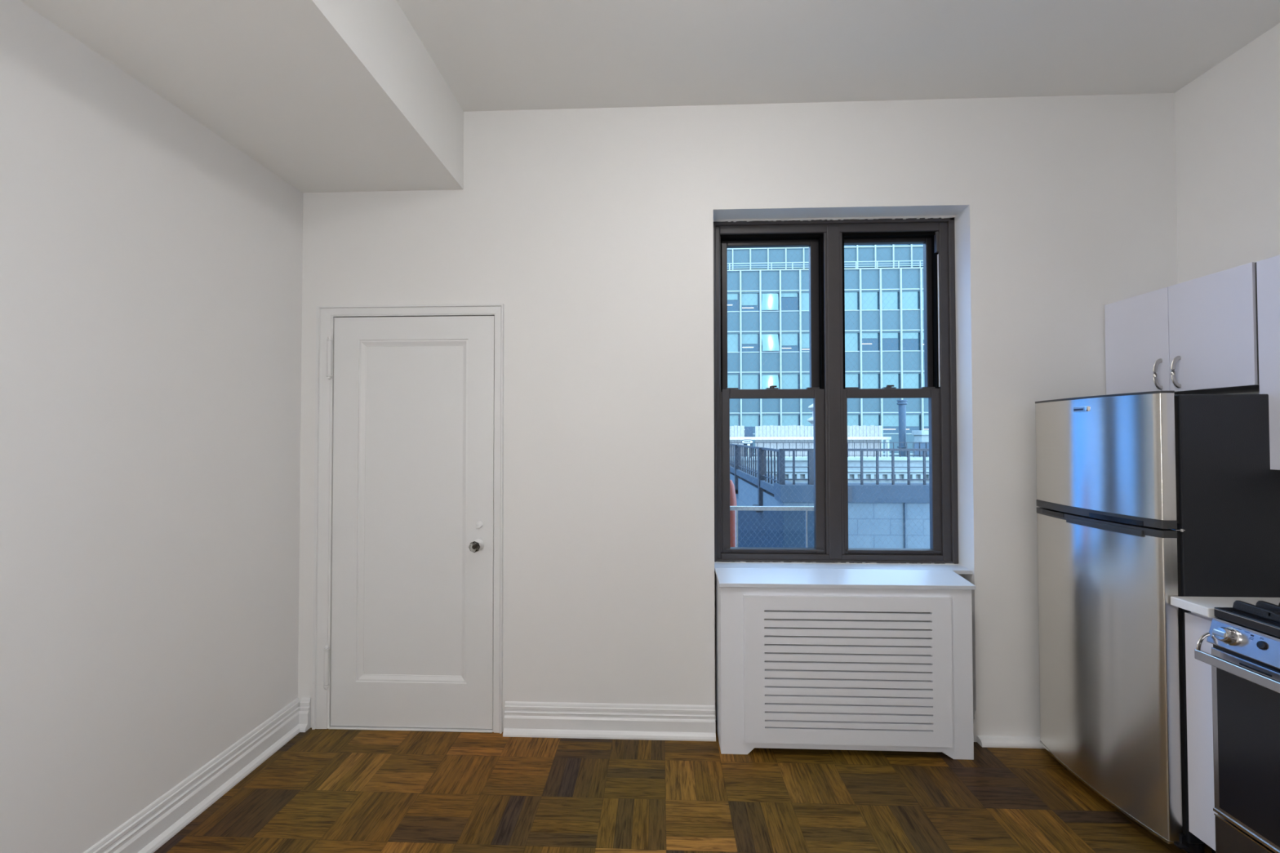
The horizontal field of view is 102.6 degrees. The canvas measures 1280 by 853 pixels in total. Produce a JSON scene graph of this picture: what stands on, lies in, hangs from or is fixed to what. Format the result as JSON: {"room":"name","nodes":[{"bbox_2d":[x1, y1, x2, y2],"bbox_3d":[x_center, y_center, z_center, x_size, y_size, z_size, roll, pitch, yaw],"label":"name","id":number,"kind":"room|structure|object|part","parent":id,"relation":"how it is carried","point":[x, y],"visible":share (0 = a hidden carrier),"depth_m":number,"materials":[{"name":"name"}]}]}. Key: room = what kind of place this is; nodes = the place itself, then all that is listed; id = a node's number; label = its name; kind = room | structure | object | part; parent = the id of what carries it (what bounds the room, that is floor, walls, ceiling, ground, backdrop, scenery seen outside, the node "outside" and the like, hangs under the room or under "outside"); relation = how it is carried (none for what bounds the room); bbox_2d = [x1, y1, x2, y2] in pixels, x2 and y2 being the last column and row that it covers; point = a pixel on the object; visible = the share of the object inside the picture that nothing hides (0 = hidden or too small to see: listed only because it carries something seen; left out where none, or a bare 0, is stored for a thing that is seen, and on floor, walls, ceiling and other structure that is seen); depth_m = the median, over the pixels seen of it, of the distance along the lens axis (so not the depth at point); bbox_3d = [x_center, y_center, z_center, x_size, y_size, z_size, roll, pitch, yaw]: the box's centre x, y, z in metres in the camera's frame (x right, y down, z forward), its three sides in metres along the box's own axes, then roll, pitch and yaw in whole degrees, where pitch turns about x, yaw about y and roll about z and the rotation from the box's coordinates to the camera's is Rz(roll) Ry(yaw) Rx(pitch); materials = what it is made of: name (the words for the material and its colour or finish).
{"room":"studio apartment","nodes":[
{"label":"studio apartment","id":0,"kind":"room"},
{"bbox_2d":[0,0,302,852],"bbox_3d":[-1.887,-0.085,0.059,0.200,3.048,5.000,0,-1,2],"label":"wall","id":1,"kind":"structure","parent":0,"point":[151,266],"depth_m":1.72,"materials":[{"name":"paint"}]},
{"bbox_2d":[83,697,300,852],"bbox_3d":[-1.766,1.366,0.029,0.040,0.147,5.000,0,-1,2],"label":"baseboard","id":2,"kind":"structure","parent":1,"relation":"attached to","point":[151,828],"depth_m":1.97,"materials":[{"name":"white paint"}]},
{"bbox_2d":[20,0,1279,192],"bbox_3d":[0.320,-1.490,0.098,4.614,0.542,5.600,0,-1,2],"label":"ceiling","id":3,"kind":"structure","parent":0,"point":[326,95],"depth_m":2.05,"materials":[{"name":"white paint"}]},
{"bbox_2d":[153,720,1211,852],"bbox_3d":[0.324,1.497,0.045,4.614,0.120,5.600,0,-1,2],"label":"floor","id":4,"kind":"structure","parent":0,"point":[324,790],"depth_m":2.02,"materials":[{"name":"brown wood"}]},
{"bbox_2d":[715,568,976,759],"bbox_3d":[0.925,1.080,2.385,1.132,0.797,0.211,0,-1,2],"label":"radiator cover","id":5,"kind":"object","parent":4,"relation":"on","point":[806,659],"visible":1,"depth_m":2.28,"materials":[{"name":"white"}]},
{"bbox_3d":[0.378,1.103,2.423,0.016,0.752,0.177,0,-1,2],"label":"panel","id":6,"kind":"part","parent":5,"relation":"part of","materials":[{"name":"white wood"}]},
{"bbox_3d":[0.924,1.087,2.288,0.912,0.654,0.016,0,-1,2],"label":"grille panel","id":7,"kind":"part","parent":5,"relation":"part of","materials":[{"name":"white wood"}]},
{"bbox_2d":[1035,391,1279,852],"bbox_3d":[2.131,0.675,2.032,0.722,1.590,0.594,0,-1,2],"label":"refrigerator","id":8,"kind":"object","parent":4,"relation":"on","point":[1146,499],"visible":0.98,"depth_m":1.84,"materials":[{"name":"silver metal"}]},
{"bbox_3d":[1.820,0.109,2.061,0.083,0.442,0.580,0,-1,2],"label":"freezer door","id":9,"kind":"part","parent":8,"relation":"part of","materials":[{"name":"silver metal"}]},
{"bbox_3d":[1.820,0.377,2.056,0.084,0.024,0.580,0,-1,2],"label":"door trim","id":10,"kind":"part","parent":8,"relation":"part of","materials":[{"name":"grey plastic"}]},
{"bbox_3d":[1.820,0.344,2.057,0.084,0.028,0.580,0,-1,2],"label":"door trim","id":11,"kind":"part","parent":8,"relation":"part of","materials":[{"name":"grey plastic"}]},
{"bbox_3d":[1.821,0.905,2.047,0.083,1.032,0.580,0,-1,2],"label":"fridge door","id":12,"kind":"part","parent":8,"relation":"part of","materials":[{"name":"silver metal"}]},
{"bbox_3d":[1.821,1.425,2.038,0.085,0.008,0.580,0,-1,2],"label":"trim","id":13,"kind":"part","parent":8,"relation":"part of","materials":[{"name":"silver metal"}]},
{"bbox_3d":[1.893,1.444,2.031,0.020,0.037,0.570,0,-1,2],"label":"kick plate","id":14,"kind":"part","parent":8,"relation":"part of","materials":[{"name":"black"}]},
{"bbox_2d":[1184,611,1217,852],"bbox_3d":[2.175,1.037,1.671,0.638,0.853,0.115,0,-1,2],"label":"base cabinet","id":15,"kind":"object","parent":4,"relation":"on","point":[1202,822],"visible":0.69,"depth_m":1.70,"materials":[{"name":"white wood"}]},
{"bbox_2d":[1170,596,1279,617],"bbox_3d":[2.154,0.595,1.683,0.678,0.030,0.124,0,-1,2],"label":"countertop","id":16,"kind":"structure","parent":15,"relation":"on","point":[1203,606],"depth_m":1.70,"materials":[{"name":"stone"}]},
{"bbox_2d":[1194,600,1279,852],"bbox_3d":[2.103,0.996,1.230,0.716,0.921,0.760,0,-1,2],"label":"gas range","id":17,"kind":"object","parent":4,"relation":"on","point":[1244,659],"visible":1,"depth_m":1.53,"materials":[{"name":"silver metal"}]},
{"bbox_3d":[1.792,0.641,1.568,0.044,0.054,0.054,0,-1,2],"label":"knob","id":18,"kind":"part","parent":17,"relation":"part of","materials":[{"name":"silver metal"}]},
{"bbox_3d":[1.752,0.715,1.252,0.014,0.030,0.753,0,-1,2],"label":"handle","id":19,"kind":"part","parent":17,"relation":"part of","materials":[{"name":"silver metal"}]},
{"bbox_3d":[1.813,0.638,1.248,0.057,0.079,0.760,0,-1,2],"label":"control panel","id":20,"kind":"part","parent":17,"relation":"part of","materials":[{"name":"silver metal"}]},
{"bbox_3d":[1.820,1.301,1.236,0.044,0.172,0.756,0,-1,2],"label":"drawer","id":21,"kind":"part","parent":17,"relation":"part of","materials":[{"name":"silver metal"}]},
{"bbox_3d":[1.818,0.949,1.242,0.043,0.512,0.756,0,-1,2],"label":"oven door","id":22,"kind":"part","parent":17,"relation":"part of","materials":[{"name":"black glass"}]},
{"bbox_2d":[1213,607,1279,637],"bbox_3d":[2.134,0.582,1.236,0.654,0.031,0.760,0,-1,2],"label":"cooktop","id":23,"kind":"object","parent":17,"relation":"in","point":[1256,624],"depth_m":1.54,"materials":[{"name":"black metal"}]},
{"bbox_2d":[1233,626,1263,639],"bbox_3d":[1.812,0.621,1.527,0.007,0.017,0.079,0,-1,2],"label":"print","id":24,"kind":"object","parent":17,"relation":"on","point":[1239,633],"depth_m":1.53,"materials":[{"name":"black"}]},
{"bbox_3d":[1.796,0.708,1.248,0.004,0.022,0.700,0,-1,2],"label":"rail","id":25,"kind":"part","parent":17,"relation":"part of","materials":[{"name":"silver metal"}]},
{"bbox_2d":[297,93,1177,742],"bbox_3d":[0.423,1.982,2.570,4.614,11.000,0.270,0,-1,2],"label":"wall","id":26,"kind":"structure","parent":0,"point":[592,229],"depth_m":2.48,"materials":[{"name":"plaster"},{"name":"paint"}]},
{"bbox_2d":[298,697,311,732],"bbox_3d":[-1.646,1.409,2.505,0.046,0.147,0.040,0,-1,2],"label":"baseboard","id":27,"kind":"structure","parent":26,"relation":"attached to","point":[304,713],"depth_m":2.51,"materials":[{"name":"white paint"}]},
{"bbox_2d":[311,303,503,733],"bbox_3d":[-1.139,0.441,2.512,0.942,2.083,0.122,0,-1,2],"label":"door","id":28,"kind":"structure","parent":26,"relation":"in","point":[416,606],"depth_m":2.53,"materials":[{"name":"paint"}]},
{"bbox_3d":[-1.123,0.412,2.531,0.552,1.686,0.015,0,-1,2],"label":"panel moulding","id":29,"kind":"part","parent":28,"relation":"part of","materials":[{"name":"paint"}]},
{"bbox_3d":[-1.122,0.412,2.546,0.562,1.696,0.014,0,-1,2],"label":"panel","id":30,"kind":"part","parent":28,"relation":"part of","materials":[{"name":"paint"}]},
{"bbox_3d":[-0.791,0.576,2.451,0.055,0.055,0.032,0,-1,2],"label":"knob","id":31,"kind":"part","parent":28,"relation":"part of","materials":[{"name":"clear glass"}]},
{"bbox_2d":[502,701,715,741],"bbox_3d":[-0.148,1.407,2.447,1.012,0.147,0.040,0,-1,2],"label":"baseboard","id":32,"kind":"structure","parent":26,"relation":"attached to","point":[688,722],"depth_m":2.45,"materials":[{"name":"white paint"}]},
{"bbox_2d":[729,506,813,547],"bbox_3d":[0.729,0.587,2.748,0.560,0.315,0.016,0,-1,2],"label":"guard","id":33,"kind":"object","parent":26,"relation":"attached to","point":[806,508],"visible":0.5,"depth_m":2.75,"materials":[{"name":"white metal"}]},
{"bbox_2d":[713,215,972,574],"bbox_3d":[0.970,-0.175,2.578,1.218,1.758,0.228,0,-1,2],"label":"window","id":34,"kind":"structure","parent":26,"relation":"in","point":[826,238],"depth_m":2.59,"materials":[{"name":"paint"}]},
{"bbox_3d":[0.681,-0.571,2.675,0.518,0.828,0.034,0,-1,2],"label":"sash","id":35,"kind":"part","parent":34,"relation":"part of","materials":[{"name":"glass"}]},
{"bbox_3d":[0.680,0.227,2.621,0.518,0.835,0.034,0,-1,2],"label":"sash","id":36,"kind":"part","parent":34,"relation":"part of","materials":[{"name":"paint"}]},
{"bbox_3d":[0.679,0.625,2.592,0.494,0.010,0.014,0,-1,2],"label":"lift rail","id":37,"kind":"part","parent":34,"relation":"part of","materials":[{"name":"metal"}]},
{"bbox_3d":[1.271,-0.572,2.652,0.488,0.828,0.034,0,-1,2],"label":"sash","id":38,"kind":"part","parent":34,"relation":"part of","materials":[{"name":"blue glass"}]},
{"bbox_3d":[1.270,0.226,2.598,0.488,0.835,0.034,0,-1,2],"label":"sash","id":39,"kind":"part","parent":34,"relation":"part of","materials":[{"name":"paint"}]},
{"bbox_3d":[1.270,0.624,2.569,0.464,0.010,0.014,0,-1,2],"label":"lift rail","id":40,"kind":"part","parent":34,"relation":"part of","materials":[{"name":"metal"}]},
{"bbox_2d":[973,707,976,742],"bbox_3d":[1.564,1.405,2.470,0.028,0.147,0.140,0,-1,2],"label":"baseboard","id":41,"kind":"structure","parent":26,"relation":"attached to","point":[974,709],"depth_m":2.40,"materials":[{"name":"white paint"}]},
{"bbox_2d":[977,735,1044,748],"bbox_3d":[2.049,1.461,2.360,0.946,0.030,0.040,0,-1,2],"label":"baseboard","id":42,"kind":"structure","parent":26,"relation":"attached to","point":[985,741],"depth_m":2.36,"materials":[{"name":"white paint"}]},
{"bbox_2d":[1174,22,1279,394],"bbox_3d":[2.523,-0.092,-0.113,0.200,3.048,5.000,0,-1,2],"label":"wall","id":43,"kind":"structure","parent":0,"point":[1227,118],"depth_m":2.18,"materials":[{"name":"paint"}]},
{"bbox_2d":[1104,262,1259,395],"bbox_3d":[2.319,-0.358,2.092,0.377,0.434,0.612,0,-1,2],"label":"upper cabinet","id":44,"kind":"object","parent":43,"relation":"attached to","point":[1199,335],"visible":0.94,"depth_m":2.02,"materials":[{"name":"white laminate"},{"name":"metal"}]},
{"bbox_3d":[2.185,-0.355,2.253,0.019,0.434,0.299,0,-1,2],"label":"cabinet door","id":45,"kind":"part","parent":44,"relation":"part of","materials":[{"name":"white wood"}]},
{"bbox_3d":[2.150,-0.217,2.129,0.036,0.131,0.017,0,-1,2],"label":"handle","id":46,"kind":"part","parent":44,"relation":"part of","materials":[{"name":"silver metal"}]},
{"bbox_3d":[2.147,-0.218,2.054,0.036,0.131,0.017,0,-1,2],"label":"handle","id":47,"kind":"part","parent":44,"relation":"part of","materials":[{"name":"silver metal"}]},
{"bbox_3d":[2.174,-0.360,1.952,0.019,0.434,0.299,0,-1,2],"label":"cabinet door","id":48,"kind":"part","parent":44,"relation":"part of","materials":[{"name":"white wood"}]},
{"bbox_2d":[1256,254,1279,470],"bbox_3d":[2.295,-0.220,1.479,0.377,0.725,0.610,0,-1,2],"label":"upper cabinet","id":49,"kind":"object","parent":43,"relation":"attached to","point":[1268,270],"visible":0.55,"depth_m":1.75,"materials":[{"name":"white wood"}]},
{"label":"outside","id":50,"kind":"structure","parent":0,"visible":0},
{"bbox_3d":[0.238,1.897,3.444,6.200,0.400,1.200,0,-1,2],"label":"ledge","id":51,"kind":"object","parent":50,"visible":0},
{"bbox_2d":[729,480,737,546],"bbox_3d":[0.598,1.027,3.446,0.150,1.340,0.150,0,-1,2],"label":"bollard","id":52,"kind":"object","parent":51,"relation":"on","point":[732,492],"visible":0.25,"depth_m":3.40,"materials":[{"name":"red plastic"}]},
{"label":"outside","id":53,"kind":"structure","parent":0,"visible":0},
{"bbox_2d":[729,461,929,548],"bbox_3d":[5.389,4.195,9.689,7.000,6.815,7.040,0,-1,2],"label":"wall","id":54,"kind":"structure","parent":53,"point":[882,515],"depth_m":6.36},
{"bbox_2d":[729,443,928,512],"bbox_3d":[5.305,0.829,9.736,6.960,0.988,7.070,0,-1,2],"label":"terrace railing","id":55,"kind":"object","parent":54,"relation":"on","point":[738,463],"visible":0.4,"depth_m":6.71,"materials":[{"name":"black metal"}]},
{"bbox_3d":[1.934,0.845,10.183,0.100,0.960,0.100,0,-1,2],"label":"post","id":56,"kind":"part","parent":55,"relation":"part of","materials":[{"name":"black metal"}]},
{"bbox_3d":[1.839,0.766,7.736,0.100,0.890,0.100,0,-1,2],"label":"post","id":57,"kind":"part","parent":55,"relation":"part of","materials":[{"name":"black metal"}]},
{"bbox_3d":[1.801,0.550,6.510,0.070,0.500,0.060,0,-1,2],"label":"post","id":58,"kind":"part","parent":55,"relation":"part of","materials":[{"name":"black metal"}]},
{"bbox_3d":[2.171,0.724,6.492,0.070,0.850,0.060,0,-1,2],"label":"post","id":59,"kind":"part","parent":55,"relation":"part of","materials":[{"name":"black metal"}]},
{"bbox_3d":[5.347,0.358,9.818,6.880,0.043,6.920,0,-1,2],"label":"rail","id":60,"kind":"part","parent":55,"relation":"part of","materials":[{"name":"black metal"}]},
{"bbox_3d":[5.353,0.669,9.818,6.870,0.210,6.910,0,-1,2],"label":"rail","id":61,"kind":"part","parent":55,"relation":"part of","materials":[{"name":"black metal"}]},
{"bbox_3d":[2.394,0.836,6.324,0.430,0.180,0.025,0,-1,2],"label":"solid panel","id":62,"kind":"part","parent":55,"relation":"part of","materials":[{"name":"blue metal"}]},
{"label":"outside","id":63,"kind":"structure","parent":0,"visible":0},
{"bbox_2d":[729,456,928,483],"bbox_3d":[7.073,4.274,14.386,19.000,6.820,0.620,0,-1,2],"label":"parapet","id":64,"kind":"object","parent":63,"point":[800,461],"visible":0.12,"depth_m":14.25,"materials":[{"name":"white concrete"}]},
{"bbox_2d":[741,439,753,457],"bbox_3d":[2.991,0.614,14.262,0.337,0.503,0.055,0,-1,2],"label":"oval sign","id":65,"kind":"object","parent":64,"relation":"on","point":[746,441],"visible":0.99,"depth_m":14.25,"materials":[{"name":"grey paint"}]},
{"bbox_2d":[729,442,928,457],"bbox_3d":[3.571,0.659,14.561,10.000,0.422,0.050,0,-1,2],"label":"roof railing","id":66,"kind":"object","parent":64,"relation":"on","point":[917,445],"visible":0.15,"depth_m":14.41,"materials":[{"name":"black metal"}]},
{"bbox_3d":[3.570,0.458,14.550,10.000,0.020,0.020,0,-1,2],"label":"rail","id":67,"kind":"part","parent":66,"relation":"part of","materials":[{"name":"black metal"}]},
{"bbox_3d":[8.143,0.652,14.393,0.850,0.380,0.030,0,-1,2],"label":"lattice panel","id":68,"kind":"part","parent":66,"relation":"part of","materials":[{"name":"blue metal"}]},
{"bbox_3d":[7.061,1.430,14.207,19.000,0.460,0.100,0,-1,2],"label":"moulding","id":69,"kind":"part","parent":64,"relation":"part of","materials":[{"name":"white concrete"}]},
{"bbox_3d":[7.168,1.528,16.943,19.000,0.200,4.500,0,-1,2],"label":"roof surface","id":70,"kind":"structure","parent":64,"relation":"attached to","visible":0},
{"bbox_2d":[729,425,881,456],"bbox_3d":[3.153,0.693,16.414,9.020,1.460,0.100,0,-1,2],"label":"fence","id":71,"kind":"object","parent":70,"relation":"on","point":[771,430],"visible":0.23,"depth_m":16.30,"materials":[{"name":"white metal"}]},
{"bbox_3d":[3.494,0.713,16.440,0.260,1.420,0.020,0,-1,2],"label":"gate panel","id":72,"kind":"part","parent":71,"relation":"part of","materials":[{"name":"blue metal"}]},
{"bbox_2d":[807,404,813,426],"bbox_3d":[6.415,-0.098,18.252,0.887,3.100,0.887,-1,-1,25],"label":"finial","id":73,"kind":"object","parent":70,"relation":"on","point":[811,407],"visible":0.1,"depth_m":18.20,"materials":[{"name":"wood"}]},
{"bbox_2d":[729,436,891,456],"bbox_3d":[3.246,0.874,16.237,9.220,1.092,0.120,0,-1,2],"label":"pergola beam","id":74,"kind":"structure","parent":70,"relation":"on","point":[886,439],"depth_m":16.11,"materials":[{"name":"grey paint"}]},
{"bbox_3d":[7.753,0.912,16.065,0.100,1.000,0.090,0,-1,2],"label":"post","id":75,"kind":"part","parent":74,"relation":"part of","materials":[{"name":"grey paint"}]},
{"bbox_2d":[896,400,907,457],"bbox_3d":[7.931,0.296,15.484,0.290,2.210,0.290,0,-1,2],"label":"flue","id":76,"kind":"object","parent":70,"relation":"on","point":[902,404],"visible":0.84,"depth_m":15.40,"materials":[{"name":"blue"}]},
{"bbox_2d":[911,430,928,457],"bbox_3d":[8.394,0.754,14.932,0.650,1.275,0.590,0,-1,2],"label":"stone pillar","id":77,"kind":"structure","parent":70,"relation":"on","point":[920,436],"depth_m":14.73,"materials":[{"name":"stone"}]},
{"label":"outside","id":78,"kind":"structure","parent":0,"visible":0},
{"bbox_3d":[11.478,16.180,36.985,100.000,0.200,69.600,0,-1,2],"label":"ground","id":79,"kind":"structure","parent":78,"visible":0},
{"bbox_2d":[727,244,928,457],"bbox_3d":[16.561,-5.639,53.395,49.760,44.000,17.183,0,-1,2],"label":"office building","id":80,"kind":"structure","parent":79,"relation":"on","point":[768,288],"depth_m":45.06,"materials":[{"name":"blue glass"}]},
{"bbox_2d":[727,374,737,387],"bbox_3d":[7.974,-3.781,45.356,1.399,1.620,0.030,0,-1,2],"label":"blind","id":81,"kind":"object","parent":80,"relation":"hanging from","point":[732,380],"depth_m":45.34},
{"bbox_2d":[727,333,737,351],"bbox_3d":[7.970,-7.386,45.420,1.399,1.610,0.030,0,-1,2],"label":"blind","id":82,"kind":"object","parent":80,"relation":"hanging from","point":[732,339],"depth_m":45.39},
{"bbox_2d":[727,293,737,300],"bbox_3d":[7.965,-11.510,45.493,1.399,0.560,0.030,0,-1,2],"label":"blind","id":83,"kind":"object","parent":80,"relation":"hanging from","point":[730,296],"depth_m":45.47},
{"bbox_2d":[729,415,737,426],"bbox_3d":[7.978,-0.487,45.298,1.399,1.011,0.030,0,-1,2],"label":"blind","id":84,"kind":"object","parent":80,"relation":"hanging from","point":[733,419],"depth_m":45.27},
{"bbox_2d":[741,293,757,305],"bbox_3d":[9.703,-11.265,45.421,1.399,1.056,0.030,0,-1,2],"label":"blind","id":85,"kind":"object","parent":80,"relation":"hanging from","point":[747,299],"depth_m":45.41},
{"bbox_2d":[742,374,757,389],"bbox_3d":[9.711,-3.784,45.288,1.399,1.620,0.030,0,-1,2],"label":"blind","id":86,"kind":"object","parent":80,"relation":"hanging from","point":[748,381],"depth_m":45.27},
{"bbox_2d":[742,333,757,343],"bbox_3d":[9.707,-7.751,45.359,1.399,0.886,0.030,0,-1,2],"label":"blind","id":87,"kind":"object","parent":80,"relation":"hanging from","point":[746,338],"depth_m":45.34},
{"bbox_2d":[742,415,758,426],"bbox_3d":[9.715,-0.490,45.230,1.399,1.011,0.030,0,-1,2],"label":"blind","id":88,"kind":"object","parent":80,"relation":"hanging from","point":[747,420],"depth_m":45.22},
{"bbox_2d":[761,415,777,426],"bbox_3d":[11.452,-0.493,45.163,1.399,1.011,0.030,0,-1,2],"label":"blind","id":89,"kind":"object","parent":80,"relation":"hanging from","point":[766,420],"depth_m":45.15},
{"bbox_2d":[761,375,778,389],"bbox_3d":[11.502,-3.782,45.099,1.537,1.496,0.276,0,-1,2],"label":"window","id":90,"kind":"structure","parent":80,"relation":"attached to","point":[766,380],"depth_m":45.10,"materials":[{"name":"glass"}]},
{"bbox_2d":[761,293,778,310],"bbox_3d":[11.495,-10.995,45.227,1.540,1.482,0.162,0,-1,2],"label":"window","id":91,"kind":"structure","parent":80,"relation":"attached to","point":[769,301],"depth_m":45.20,"materials":[{"name":"glass"}]},
{"bbox_2d":[761,334,779,351],"bbox_3d":[11.499,-7.389,45.163,1.540,1.490,0.218,0,-1,2],"label":"window","id":92,"kind":"structure","parent":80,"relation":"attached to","point":[769,342],"depth_m":45.13,"materials":[{"name":"glass"}]},
{"bbox_2d":[781,293,796,297],"bbox_3d":[13.177,-11.623,45.292,1.399,0.352,0.030,0,-1,2],"label":"blind","id":93,"kind":"object","parent":80,"relation":"hanging from","point":[783,295],"depth_m":45.27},
{"bbox_2d":[781,333,797,346],"bbox_3d":[13.181,-7.669,45.222,1.399,1.063,0.030,0,-1,2],"label":"blind","id":94,"kind":"object","parent":80,"relation":"hanging from","point":[787,340],"depth_m":45.21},
{"bbox_2d":[782,415,797,426],"bbox_3d":[13.189,-0.496,45.095,1.399,1.011,0.030,0,-1,2],"label":"blind","id":95,"kind":"object","parent":80,"relation":"hanging from","point":[787,420],"depth_m":45.09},
{"bbox_2d":[782,373,797,389],"bbox_3d":[13.186,-3.791,45.153,1.399,1.620,0.030,0,-1,2],"label":"blind","id":96,"kind":"object","parent":80,"relation":"hanging from","point":[789,381],"depth_m":45.14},
{"bbox_2d":[800,293,808,310],"bbox_3d":[14.915,-11.003,45.213,1.399,1.600,0.030,0,-1,2],"label":"blind","id":97,"kind":"object","parent":80,"relation":"hanging from","point":[805,296],"depth_m":45.21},
{"bbox_2d":[801,333,808,347],"bbox_3d":[14.919,-7.559,45.152,1.399,1.288,0.030,0,-1,2],"label":"blind","id":98,"kind":"object","parent":80,"relation":"hanging from","point":[805,336],"depth_m":45.15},
{"bbox_2d":[801,373,809,389],"bbox_3d":[14.923,-3.794,45.086,1.399,1.620,0.030,0,-1,2],"label":"blind","id":99,"kind":"object","parent":80,"relation":"hanging from","point":[805,377],"depth_m":45.09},
{"bbox_2d":[801,414,812,426],"bbox_3d":[14.927,-0.499,45.027,1.399,1.011,0.030,0,-1,2],"label":"blind","id":100,"kind":"object","parent":80,"relation":"hanging from","point":[805,417],"depth_m":45.02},
{"bbox_3d":[16.227,-14.150,45.192,49.760,0.730,0.300,0,-1,2],"label":"setback railing","id":101,"kind":"part","parent":80,"relation":"part of","materials":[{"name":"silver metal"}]},
{"bbox_2d":[844,292,857,310],"bbox_3d":[18.390,-11.009,45.078,1.399,1.600,0.030,0,-1,2],"label":"blind","id":102,"kind":"object","parent":80,"relation":"hanging from","point":[851,298],"depth_m":45.05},
{"bbox_2d":[844,373,857,387],"bbox_3d":[18.398,-3.800,44.950,1.399,1.620,0.030,0,-1,2],"label":"blind","id":103,"kind":"object","parent":80,"relation":"hanging from","point":[851,380],"depth_m":44.93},
{"bbox_2d":[844,333,857,351],"bbox_3d":[18.394,-7.404,45.014,1.399,1.610,0.030,0,-1,2],"label":"blind","id":104,"kind":"object","parent":80,"relation":"hanging from","point":[851,339],"depth_m":45.00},
{"bbox_2d":[847,414,857,426],"bbox_3d":[18.401,-0.505,44.892,1.399,1.011,0.030,0,-1,2],"label":"blind","id":105,"kind":"object","parent":80,"relation":"hanging from","point":[852,420],"depth_m":44.87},
{"bbox_2d":[861,292,877,310],"bbox_3d":[20.127,-11.012,45.010,1.399,1.600,0.030,0,-1,2],"label":"blind","id":106,"kind":"object","parent":80,"relation":"hanging from","point":[868,300],"depth_m":45.00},
{"bbox_2d":[862,333,877,338],"bbox_3d":[20.130,-7.971,44.956,1.399,0.483,0.030,0,-1,2],"label":"blind","id":107,"kind":"object","parent":80,"relation":"hanging from","point":[864,335],"depth_m":44.94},
{"bbox_2d":[862,373,878,388],"bbox_3d":[20.135,-3.803,44.882,1.399,1.620,0.030,0,-1,2],"label":"blind","id":108,"kind":"object","parent":80,"relation":"hanging from","point":[868,380],"depth_m":44.87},
{"bbox_2d":[862,414,878,426],"bbox_3d":[20.139,-0.508,44.824,1.399,1.011,0.030,0,-1,2],"label":"blind","id":109,"kind":"object","parent":80,"relation":"hanging from","point":[868,420],"depth_m":44.81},
{"bbox_2d":[881,291,897,309],"bbox_3d":[21.864,-11.039,44.943,1.399,1.552,0.030,0,-1,2],"label":"blind","id":110,"kind":"object","parent":80,"relation":"hanging from","point":[889,299],"depth_m":44.93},
{"bbox_2d":[882,373,897,388],"bbox_3d":[21.872,-3.806,44.815,1.399,1.620,0.030,0,-1,2],"label":"blind","id":111,"kind":"object","parent":80,"relation":"hanging from","point":[887,379],"depth_m":44.80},
{"bbox_2d":[882,333,897,337],"bbox_3d":[21.868,-7.974,44.888,1.399,0.483,0.030,0,-1,2],"label":"blind","id":112,"kind":"object","parent":80,"relation":"hanging from","point":[884,335],"depth_m":44.88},
{"bbox_2d":[883,414,898,426],"bbox_3d":[21.876,-0.511,44.757,1.399,1.011,0.030,0,-1,2],"label":"blind","id":113,"kind":"object","parent":80,"relation":"hanging from","point":[888,420],"depth_m":44.75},
{"bbox_2d":[902,291,917,309],"bbox_3d":[23.602,-11.018,44.874,1.399,1.600,0.030,0,-1,2],"label":"blind","id":114,"kind":"object","parent":80,"relation":"hanging from","point":[909,299],"depth_m":44.85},
{"bbox_2d":[902,373,918,388],"bbox_3d":[23.609,-3.809,44.747,1.399,1.620,0.030,0,-1,2],"label":"blind","id":115,"kind":"object","parent":80,"relation":"hanging from","point":[909,380],"depth_m":44.73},
{"bbox_2d":[902,332,918,338],"bbox_3d":[23.605,-7.945,44.820,1.399,0.547,0.030,0,-1,2],"label":"blind","id":116,"kind":"object","parent":80,"relation":"hanging from","point":[905,335],"depth_m":44.80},
{"bbox_2d":[906,414,919,426],"bbox_3d":[23.613,-0.514,44.689,1.399,1.011,0.030,0,-1,2],"label":"blind","id":117,"kind":"object","parent":80,"relation":"hanging from","point":[911,420],"depth_m":44.67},
{"bbox_2d":[924,414,928,426],"bbox_3d":[25.350,-0.518,44.621,1.399,1.011,0.030,0,-1,2],"label":"blind","id":118,"kind":"object","parent":80,"relation":"hanging from","point":[926,416],"depth_m":44.63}
]}

